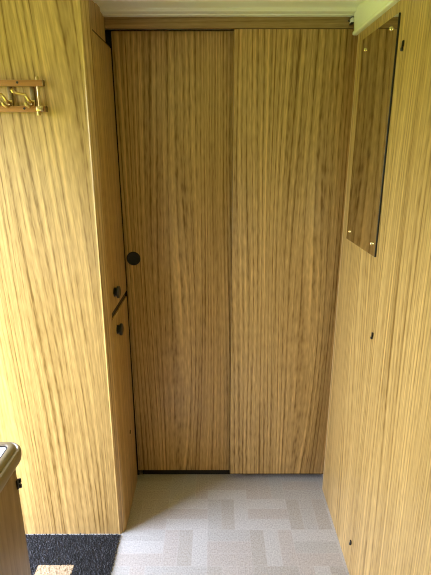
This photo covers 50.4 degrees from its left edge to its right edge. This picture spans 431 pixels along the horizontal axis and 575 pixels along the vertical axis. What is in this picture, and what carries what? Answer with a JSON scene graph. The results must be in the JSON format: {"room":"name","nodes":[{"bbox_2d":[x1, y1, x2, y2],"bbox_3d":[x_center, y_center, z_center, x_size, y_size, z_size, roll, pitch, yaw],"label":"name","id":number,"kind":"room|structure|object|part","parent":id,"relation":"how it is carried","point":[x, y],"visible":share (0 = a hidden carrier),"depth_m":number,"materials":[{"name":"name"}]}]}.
{"room":"caravan interior","nodes":[
{"label":"caravan interior","id":0,"kind":"room"},
{"bbox_2d":[114,30,233,30],"bbox_3d":[-0.241,-0.084,2.026,1.680,1.892,0.030,0,17,0],"label":"wall","id":1,"kind":"structure","parent":0,"point":[114,30],"depth_m":1.74,"materials":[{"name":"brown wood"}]},
{"bbox_2d":[26,470,348,574],"bbox_3d":[-0.239,1.366,0.528,1.720,0.030,3.730,0,17,0],"label":"floor","id":2,"kind":"structure","parent":0,"point":[178,524],"depth_m":1.83,"materials":[{"name":"plastic"}]},
{"bbox_2d":[0,469,30,574],"bbox_3d":[-0.723,0.937,0.456,0.650,0.834,1.239,0,17,0],"label":"base cabinet","id":3,"kind":"object","parent":2,"relation":"on","point":[14,558],"visible":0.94,"depth_m":0.92,"materials":[{"name":"brown wood"}]},
{"bbox_2d":[0,442,21,492],"bbox_3d":[-0.721,0.513,0.348,0.654,0.038,1.274,0,17,0],"label":"countertop","id":4,"kind":"structure","parent":3,"relation":"on","point":[10,452],"depth_m":0.90,"materials":[{"name":"white laminate"}]},
{"bbox_2d":[0,0,137,533],"bbox_3d":[-0.694,0.020,1.680,0.712,1.892,0.312,0,17,0],"label":"tall cabinet","id":5,"kind":"object","parent":2,"relation":"on","point":[66,395],"visible":1,"depth_m":1.53,"materials":[{"name":"brown wood"}]},
{"bbox_2d":[0,76,47,115],"bbox_3d":[-0.712,-0.549,1.308,0.438,0.108,0.078,0,17,0],"label":"coat rack","id":6,"kind":"object","parent":5,"relation":"attached to","point":[37,83],"visible":1,"depth_m":1.33,"materials":[{"name":"orange wood"}]},
{"bbox_3d":[-0.714,-0.590,1.322,0.434,0.017,0.016,0,17,0],"label":"rail","id":7,"kind":"part","parent":6,"relation":"part of","materials":[{"name":"orange wood"}]},
{"bbox_3d":[-0.713,-0.523,1.342,0.436,0.017,0.016,0,17,0],"label":"rail","id":8,"kind":"part","parent":6,"relation":"part of","materials":[{"name":"orange wood"}]},
{"bbox_3d":[-0.514,-0.558,1.331,0.009,0.106,0.009,0,17,0],"label":"rod","id":9,"kind":"part","parent":6,"relation":"part of","materials":[{"name":"gold metal"}]},
{"bbox_3d":[-0.372,0.059,1.549,0.030,1.892,0.037,0,17,0],"label":"corner post","id":10,"kind":"part","parent":5,"relation":"part of","materials":[{"name":"brown wood"}]},
{"bbox_3d":[-0.374,-0.370,1.584,0.033,0.879,0.273,0,17,0],"label":"door","id":11,"kind":"part","parent":5,"relation":"part of","materials":[{"name":"brown wood"}]},
{"bbox_3d":[-0.347,0.016,1.618,0.020,0.044,0.044,0,17,0],"label":"knob","id":12,"kind":"part","parent":5,"relation":"part of","materials":[{"name":"black plastic"}]},
{"bbox_3d":[-0.374,0.065,1.708,0.023,0.031,0.264,0,17,0],"label":"rail","id":13,"kind":"part","parent":5,"relation":"part of","materials":[{"name":"brown"}]},
{"bbox_3d":[-0.347,0.152,1.666,0.020,0.044,0.044,0,17,0],"label":"knob","id":14,"kind":"part","parent":5,"relation":"part of","materials":[{"name":"black plastic"}]},
{"bbox_3d":[-0.371,0.497,1.843,0.028,0.883,0.273,0,17,0],"label":"door","id":15,"kind":"part","parent":5,"relation":"part of","materials":[{"name":"brown wood"}]},
{"bbox_2d":[25,533,120,574],"bbox_3d":[-0.685,1.050,1.513,0.636,0.012,0.590,0,17,0],"label":"door mat","id":16,"kind":"object","parent":2,"relation":"on","point":[91,554],"visible":0.76,"depth_m":1.70,"materials":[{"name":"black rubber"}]},
{"bbox_2d":[105,30,139,474],"bbox_3d":[-0.408,-0.019,1.868,0.106,1.858,0.008,0,17,0],"label":"trim","id":17,"kind":"structure","parent":2,"relation":"on","point":[108,39],"depth_m":1.78,"materials":[{"name":"brown wood"}]},
{"bbox_2d":[96,3,359,7],"bbox_3d":[-0.240,-0.475,-0.022,1.720,0.030,3.730,0,17,0],"label":"ceiling","id":18,"kind":"structure","parent":0,"point":[101,5],"depth_m":1.47,"materials":[{"name":"white paint"}]},
{"bbox_2d":[323,0,430,574],"bbox_3d":[0.539,0.442,0.263,0.123,1.892,3.650,0,17,0],"label":"wall","id":19,"kind":"structure","parent":0,"point":[377,482],"depth_m":1.24,"materials":[{"name":"brown wood"}]},
{"bbox_2d":[143,470,229,473],"bbox_3d":[0.101,0.851,2.139,0.878,0.036,0.018,0,17,0],"label":"trim","id":20,"kind":"structure","parent":19,"relation":"attached to","point":[144,471],"depth_m":2.13,"materials":[{"name":"black rubber"}]},
{"bbox_2d":[100,8,355,16],"bbox_3d":[0.071,-0.913,1.521,0.915,0.014,0.058,0,17,0],"label":"trim","id":21,"kind":"structure","parent":19,"relation":"attached to","point":[106,12],"depth_m":1.51,"materials":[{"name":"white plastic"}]},
{"bbox_2d":[93,0,364,2],"bbox_3d":[0.044,-0.887,1.419,0.862,0.006,0.028,0,17,0],"label":"trim","id":22,"kind":"structure","parent":19,"relation":"attached to","point":[94,1],"depth_m":1.41,"materials":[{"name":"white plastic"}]},
{"bbox_2d":[104,17,353,29],"bbox_3d":[0.071,-0.912,1.590,0.914,0.038,0.072,0,17,0],"label":"door frame","id":23,"kind":"structure","parent":19,"relation":"attached to","point":[110,23],"depth_m":1.56,"materials":[{"name":"brown wood"}]},
{"bbox_2d":[111,31,233,469],"bbox_3d":[-0.139,-0.027,1.851,0.446,1.803,0.020,0,17,0],"label":"sliding door","id":24,"kind":"structure","parent":23,"relation":"hanging from","point":[174,90],"depth_m":1.79,"materials":[{"name":"brown wood"}]},
{"bbox_3d":[-0.326,-0.115,1.818,0.055,0.055,0.008,0,17,0],"label":"finger pull","id":25,"kind":"part","parent":24,"relation":"part of","materials":[{"name":"black rubber"}]},
{"bbox_2d":[230,29,357,473],"bbox_3d":[0.292,-0.021,1.828,0.454,1.803,0.016,0,17,0],"label":"sliding door","id":26,"kind":"structure","parent":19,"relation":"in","point":[293,93],"depth_m":1.76,"materials":[{"name":"brown wood"}]},
{"bbox_2d":[322,34,358,489],"bbox_3d":[0.490,-0.008,1.772,0.031,1.892,0.020,0,17,0],"label":"trim","id":27,"kind":"structure","parent":19,"relation":"attached to","point":[358,34],"depth_m":1.73,"materials":[{"name":"brown wood"}]},
{"bbox_2d":[348,16,353,24],"bbox_3d":[0.455,-0.898,1.542,0.016,0.021,0.028,0,17,0],"label":"door catch","id":28,"kind":"structure","parent":19,"relation":"in","point":[351,21],"depth_m":1.53,"materials":[{"name":"white plastic"}]},
{"bbox_2d":[346,12,400,256],"bbox_3d":[0.470,-0.440,1.409,0.012,0.642,0.302,0,17,0],"label":"wall mirror","id":29,"kind":"object","parent":19,"relation":"attached to","point":[379,49],"visible":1,"depth_m":1.37,"materials":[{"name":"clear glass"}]},
{"bbox_2d":[352,0,399,34],"bbox_3d":[0.469,-0.395,-0.109,0.016,0.076,3.416,0,17,0],"label":"trim","id":30,"kind":"structure","parent":19,"relation":"attached to","point":[367,12],"depth_m":1.38,"materials":[{"name":"white paint"}]}
]}

